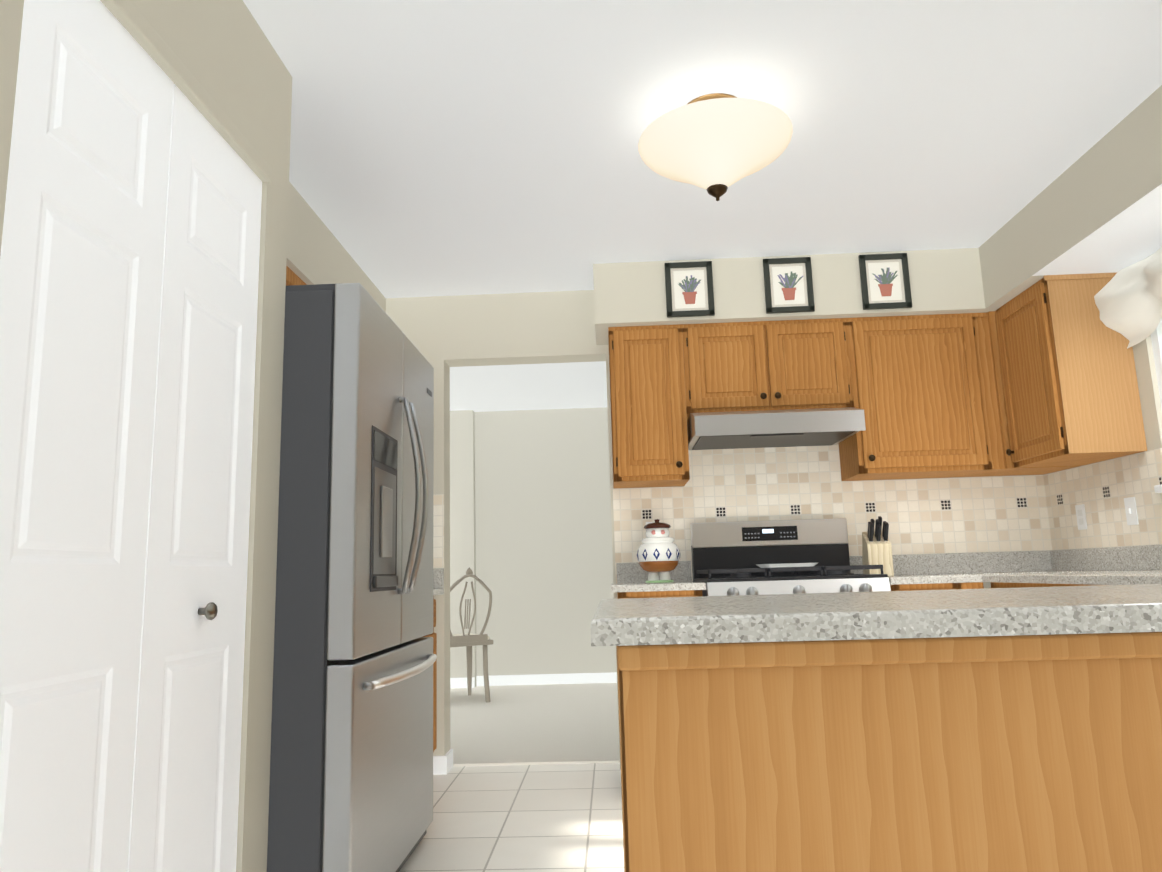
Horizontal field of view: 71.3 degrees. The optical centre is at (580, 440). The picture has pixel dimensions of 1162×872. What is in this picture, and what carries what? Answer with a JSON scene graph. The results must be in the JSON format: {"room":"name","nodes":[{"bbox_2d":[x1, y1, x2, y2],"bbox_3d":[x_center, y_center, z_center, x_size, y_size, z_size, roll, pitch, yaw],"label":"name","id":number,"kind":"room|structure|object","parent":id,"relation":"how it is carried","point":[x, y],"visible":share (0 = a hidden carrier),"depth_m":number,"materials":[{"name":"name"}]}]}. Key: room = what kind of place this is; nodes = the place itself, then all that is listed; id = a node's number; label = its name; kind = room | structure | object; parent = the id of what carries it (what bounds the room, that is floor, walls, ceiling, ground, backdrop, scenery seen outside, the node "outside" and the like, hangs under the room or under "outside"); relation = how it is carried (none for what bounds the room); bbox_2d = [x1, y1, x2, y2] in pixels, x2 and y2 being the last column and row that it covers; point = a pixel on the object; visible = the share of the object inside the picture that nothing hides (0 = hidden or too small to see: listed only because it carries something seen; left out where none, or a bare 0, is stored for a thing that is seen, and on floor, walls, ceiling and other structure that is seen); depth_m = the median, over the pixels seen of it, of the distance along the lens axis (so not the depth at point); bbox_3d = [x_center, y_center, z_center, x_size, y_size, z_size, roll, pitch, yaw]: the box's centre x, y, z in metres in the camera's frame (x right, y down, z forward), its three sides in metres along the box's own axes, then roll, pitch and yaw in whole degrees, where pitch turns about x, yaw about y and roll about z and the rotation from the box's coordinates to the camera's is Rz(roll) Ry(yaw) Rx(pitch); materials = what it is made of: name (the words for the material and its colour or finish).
{"room":"kitchen","nodes":[
{"label":"kitchen","id":0,"kind":"room"},
{"bbox_2d":[0,0,23,254],"bbox_3d":[-2.325,-0.022,1.166,2.901,2.440,0.120,-2,-9,2],"label":"wall","id":1,"kind":"structure","parent":0,"point":[11,11],"depth_m":1.25,"materials":[{"name":"beige paint"}]},
{"bbox_2d":[130,0,291,871],"bbox_3d":[-0.908,0.028,1.715,0.110,2.440,1.060,-2,-9,2],"label":"wall","id":2,"kind":"structure","parent":0,"point":[226,54],"depth_m":2.11,"materials":[{"name":"beige paint"}]},
{"bbox_2d":[0,0,261,871],"bbox_3d":[-0.860,0.212,1.609,0.068,2.016,0.906,-2,-9,2],"label":"bifold closet door","id":3,"kind":"structure","parent":2,"relation":"in","point":[129,262],"depth_m":1.53,"materials":[{"name":"white wood"}]},
{"bbox_2d":[100,0,270,181],"bbox_3d":[-0.923,-0.801,1.778,0.112,0.040,0.914,-2,-9,2],"label":"trim","id":4,"kind":"structure","parent":2,"relation":"attached to","point":[132,20],"depth_m":1.78,"materials":[{"name":"beige paint"}]},
{"bbox_2d":[286,182,385,311],"bbox_3d":[-1.254,-0.767,3.386,0.340,0.304,1.948,-2,-9,2],"label":"soffit","id":5,"kind":"structure","parent":0,"point":[317,253],"depth_m":3.32,"materials":[{"name":"beige paint"}]},
{"bbox_2d":[399,763,623,871],"bbox_3d":[-0.730,1.224,1.190,6.300,0.100,5.900,-2,-9,2],"label":"floor","id":6,"kind":"structure","parent":0,"point":[540,818],"depth_m":3.15,"materials":[{"name":"white tile"}]},
{"bbox_2d":[267,283,436,871],"bbox_3d":[-0.944,0.512,2.679,0.862,1.800,0.980,-2,-9,2],"label":"fridge","id":7,"kind":"object","parent":6,"relation":"on","point":[351,771],"visible":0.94,"depth_m":2.28,"materials":[{"name":"grey metal"}]},
{"bbox_2d":[423,596,436,752],"bbox_3d":[-1.026,1.139,3.574,0.652,0.861,0.943,-2,-9,2],"label":"base cabinet","id":8,"kind":"object","parent":6,"relation":"on","point":[433,635],"visible":0.1,"depth_m":3.98,"materials":[{"name":"brown wood"}]},
{"bbox_2d":[433,568,443,595],"bbox_3d":[-1.036,0.646,3.648,0.650,0.130,0.948,-2,-9,2],"label":"countertop","id":9,"kind":"structure","parent":8,"relation":"on","point":[438,579],"depth_m":4.08,"materials":[{"name":"stone"}]},
{"bbox_2d":[617,590,702,598],"bbox_3d":[0.361,1.115,3.672,0.360,0.861,0.652,-2,-9,2],"label":"base cabinet","id":10,"kind":"object","parent":6,"relation":"on","point":[660,594],"visible":0.04,"depth_m":3.47,"materials":[{"name":"brown wood"}]},
{"bbox_2d":[611,561,705,591],"bbox_3d":[0.339,0.625,3.755,0.402,0.130,0.638,-2,-9,2],"label":"countertop","id":11,"kind":"structure","parent":10,"relation":"on","point":[632,577],"depth_m":4.04,"materials":[{"name":"stone"}]},
{"bbox_2d":[637,519,679,582],"bbox_3d":[0.372,0.529,3.898,0.209,0.302,0.211,-2,-9,2],"label":"cookie jar","id":12,"kind":"object","parent":11,"relation":"on","point":[658,550],"visible":1,"depth_m":3.83,"materials":[{"name":"white ceramic"}]},
{"bbox_2d":[690,518,890,595],"bbox_3d":[0.932,0.930,3.629,0.764,1.178,0.698,-2,-9,2],"label":"range","id":13,"kind":"object","parent":6,"relation":"on","point":[727,557],"visible":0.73,"depth_m":3.97,"materials":[{"name":"grey metal"}]},
{"bbox_2d":[756,563,817,567],"bbox_3d":[0.925,0.560,3.640,0.250,0.016,0.170,-1,-9,-6],"label":"dish","id":14,"kind":"object","parent":13,"relation":"on","point":[786,565],"visible":1,"depth_m":3.57,"materials":[{"name":"white ceramic"}]},
{"bbox_2d":[617,632,1161,871],"bbox_3d":[0.354,0.700,1.159,0.575,0.860,0.624,-2,-9,2],"label":"base cabinet","id":15,"kind":"object","parent":6,"relation":"on","point":[1029,753],"depth_m":0.90,"materials":[{"name":"brown wood"}]},
{"bbox_2d":[890,582,983,590],"bbox_3d":[1.530,1.075,3.633,0.387,0.861,0.652,-2,-9,2],"label":"base cabinet","id":16,"kind":"object","parent":6,"relation":"on","point":[936,586],"visible":0.04,"depth_m":3.43,"materials":[{"name":"brown wood"}]},
{"bbox_2d":[849,553,977,580],"bbox_3d":[1.494,0.586,3.717,0.368,0.130,0.637,-2,-9,2],"label":"countertop","id":17,"kind":"structure","parent":16,"relation":"on","point":[914,567],"depth_m":4.00,"materials":[{"name":"stone"}]},
{"bbox_2d":[862,516,893,575],"bbox_3d":[1.408,0.503,3.855,0.110,0.280,0.194,-3,-9,8],"label":"knife block","id":18,"kind":"object","parent":17,"relation":"on","point":[876,547],"visible":1,"depth_m":3.80,"materials":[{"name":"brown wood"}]},
{"bbox_2d":[990,582,1092,587],"bbox_3d":[2.008,0.943,2.920,0.621,0.860,0.821,-2,-9,2],"label":"base cabinet","id":19,"kind":"object","parent":6,"relation":"on","point":[1004,585],"visible":0.02,"depth_m":3.00,"materials":[{"name":"brown wood"}]},
{"bbox_2d":[974,545,1161,576],"bbox_3d":[1.956,0.459,2.415,0.649,0.331,3.212,-2,-9,2],"label":"countertop","id":20,"kind":"structure","parent":19,"relation":"on","point":[1087,562],"depth_m":3.67,"materials":[{"name":"stone"}]},
{"bbox_2d":[1153,632,1161,719],"bbox_3d":[1.062,0.677,1.140,1.079,0.860,0.616,-2,-9,2],"label":"base cabinet","id":21,"kind":"object","parent":6,"relation":"on","point":[1157,636],"depth_m":0.90,"materials":[{"name":"brown wood"}]},
{"bbox_2d":[590,573,1161,645],"bbox_3d":[0.804,0.245,1.225,1.560,0.030,0.708,-2,-9,2],"label":"countertop","id":22,"kind":"structure","parent":21,"relation":"on","point":[1128,599],"depth_m":0.90,"materials":[{"name":"stone"}]},
{"bbox_2d":[450,407,616,686],"bbox_3d":[-1.144,0.718,5.857,4.600,2.440,3.110,-2,-9,2],"label":"wall","id":23,"kind":"structure","parent":0,"point":[530,525],"depth_m":7.22,"materials":[{"name":"beige paint"}]},
{"bbox_2d":[450,677,474,687],"bbox_3d":[-1.145,2.081,6.951,0.468,0.085,0.014,-2,-9,2],"label":"baseboard","id":24,"kind":"structure","parent":23,"relation":"attached to","point":[454,682],"depth_m":6.94,"materials":[{"name":"white"}]},
{"bbox_2d":[476,672,616,685],"bbox_3d":[0.092,2.055,7.008,2.000,0.085,0.014,-2,-9,2],"label":"baseboard","id":25,"kind":"structure","parent":23,"relation":"attached to","point":[573,678],"depth_m":7.01,"materials":[{"name":"white"}]},
{"bbox_2d":[450,683,619,765],"bbox_3d":[-1.108,1.965,5.651,4.600,0.112,3.110,-2,-9,2],"label":"floor","id":26,"kind":"structure","parent":0,"point":[546,724],"depth_m":5.11,"materials":[{"name":"beige carpet"}]},
{"bbox_2d":[450,567,492,702],"bbox_3d":[-0.956,1.498,6.277,0.440,1.012,0.525,4,-11,-30],"label":"dining chair","id":27,"kind":"object","parent":26,"relation":"on","point":[468,640],"visible":0.75,"depth_m":6.15,"materials":[{"name":"grey paint"}]},
{"bbox_2d":[243,0,1161,411],"bbox_3d":[-0.743,-1.030,3.137,6.300,0.100,9.010,-2,-9,2],"label":"ceiling","id":28,"kind":"structure","parent":0,"point":[461,146],"depth_m":2.75,"materials":[{"name":"white paint"}]},
{"bbox_2d":[638,93,792,200],"bbox_3d":[0.439,-0.932,2.649,0.500,0.318,0.500,-2,-9,2],"label":"semi-flush ceiling light","id":29,"kind":"object","parent":28,"relation":"attached to","point":[716,145],"visible":1,"depth_m":2.54,"materials":[{"name":"beige glass"}]},
{"bbox_2d":[386,290,1024,769],"bbox_3d":[0.417,0.399,4.196,3.850,2.440,0.150,-2,-9,2],"label":"wall","id":30,"kind":"structure","parent":0,"point":[444,334],"depth_m":4.31,"materials":[{"name":"beige paint"}]},
{"bbox_2d":[433,494,443,588],"bbox_3d":[-1.012,0.533,4.150,0.626,0.497,0.005,-2,-9,2],"label":"tile backsplash","id":31,"kind":"structure","parent":30,"relation":"attached to","point":[438,499],"depth_m":4.15,"materials":[{"name":"beige tile"}]},
{"bbox_2d":[613,444,1048,582],"bbox_3d":[1.246,0.302,4.100,2.164,0.807,0.005,-2,-9,2],"label":"tile backsplash","id":32,"kind":"structure","parent":30,"relation":"attached to","point":[981,514],"depth_m":4.10,"materials":[{"name":"beige tile"}]},
{"bbox_2d":[608,311,1078,487],"bbox_3d":[1.231,-0.196,4.000,2.166,0.760,0.362,-2,-9,2],"label":"upper cabinet","id":33,"kind":"object","parent":30,"relation":"attached to","point":[925,393],"visible":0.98,"depth_m":3.87,"materials":[{"name":"brown wood"}]},
{"bbox_2d":[687,407,865,449],"bbox_3d":[0.908,-0.061,3.918,0.764,0.139,0.501,-2,-9,2],"label":"range hood","id":34,"kind":"object","parent":33,"relation":"attached to","point":[772,428],"visible":0.92,"depth_m":3.68,"materials":[{"name":"silver metal"}]},
{"bbox_2d":[593,248,985,344],"bbox_3d":[0.998,-0.716,4.089,1.857,0.304,0.373,-2,-9,2],"label":"soffit","id":35,"kind":"structure","parent":0,"point":[945,281],"depth_m":3.91,"materials":[{"name":"beige paint"}]},
{"bbox_2d":[664,261,714,317],"bbox_3d":[0.523,-0.731,3.910,0.228,0.272,0.018,-2,-9,2],"label":"picture frame","id":36,"kind":"object","parent":35,"relation":"attached to","point":[689,289],"visible":1,"depth_m":3.91,"materials":[{"name":"grey"}]},
{"bbox_2d":[763,257,814,313],"bbox_3d":[0.998,-0.747,3.894,0.228,0.272,0.018,-2,-9,2],"label":"picture frame","id":37,"kind":"object","parent":35,"relation":"attached to","point":[788,284],"visible":1,"depth_m":3.89,"materials":[{"name":"grey"}]},
{"bbox_2d":[858,253,911,309],"bbox_3d":[1.456,-0.763,3.879,0.228,0.272,0.018,-2,-9,2],"label":"picture frame","id":38,"kind":"object","parent":35,"relation":"attached to","point":[885,280],"visible":1,"depth_m":3.88,"materials":[{"name":"grey"}]},
{"bbox_2d":[979,85,1161,312],"bbox_3d":[2.051,-1.010,2.487,0.373,0.306,3.548,-2,-9,2],"label":"soffit","id":39,"kind":"structure","parent":0,"point":[1096,207],"depth_m":3.09,"materials":[{"name":"beige paint"}]},
{"bbox_2d":[1044,255,1161,474],"bbox_3d":[2.305,-0.134,1.295,0.150,2.440,5.900,-2,-9,2],"label":"wall","id":40,"kind":"structure","parent":0,"point":[1150,402],"depth_m":3.27,"materials":[{"name":"beige paint"}]},
{"bbox_2d":[995,272,1146,467],"bbox_3d":[2.117,-0.291,3.581,0.362,0.760,0.463,-2,-9,2],"label":"upper cabinet","id":41,"kind":"object","parent":40,"relation":"attached to","point":[1070,384],"visible":0.94,"depth_m":3.39,"materials":[{"name":"brown wood"}]},
{"bbox_2d":[1041,448,1161,570],"bbox_3d":[2.272,0.143,2.366,0.005,0.497,3.399,-2,-9,2],"label":"tile backsplash","id":42,"kind":"structure","parent":40,"relation":"attached to","point":[1102,487],"depth_m":3.57,"materials":[{"name":"beige tile"}]},
{"bbox_2d":[1075,504,1086,529],"bbox_3d":[2.319,0.355,3.758,0.006,0.115,0.072,-2,-9,2],"label":"electrical outlet plate","id":43,"kind":"object","parent":42,"relation":"attached to","point":[1080,509],"depth_m":3.75,"materials":[{"name":"white plastic"}]},
{"bbox_2d":[1124,497,1138,524],"bbox_3d":[2.301,0.296,3.396,0.013,0.115,0.072,-2,-9,2],"label":"electrical outlet plate","id":44,"kind":"object","parent":42,"relation":"attached to","point":[1131,510],"depth_m":3.39,"materials":[{"name":"white plastic"}]},
{"bbox_2d":[1094,246,1161,348],"bbox_3d":[2.178,-0.689,2.487,0.137,0.330,1.822,-2,-9,2],"label":"valance","id":45,"kind":"object","parent":40,"relation":"attached to","point":[1128,301],"visible":0.98,"depth_m":3.24,"materials":[{"name":"white fabric"}]},
{"bbox_2d":[1151,318,1161,492],"bbox_3d":[2.292,-0.355,2.412,0.135,0.960,1.750,-2,-9,2],"label":"window","id":46,"kind":"structure","parent":40,"relation":"in","point":[1156,337],"depth_m":3.24,"materials":[{"name":"white"}]},
{"bbox_3d":[-1.471,0.293,3.221,0.150,2.440,1.952,-2,-9,2],"label":"wall","id":47,"kind":"structure","parent":0,"visible":0},
{"bbox_2d":[286,265,306,285],"bbox_3d":[-1.266,-0.545,2.917,0.331,0.282,0.885,-2,-9,2],"label":"upper cabinet","id":48,"kind":"object","parent":47,"relation":"attached to","point":[292,278],"depth_m":3.04,"materials":[{"name":"brown wood"}]}
]}

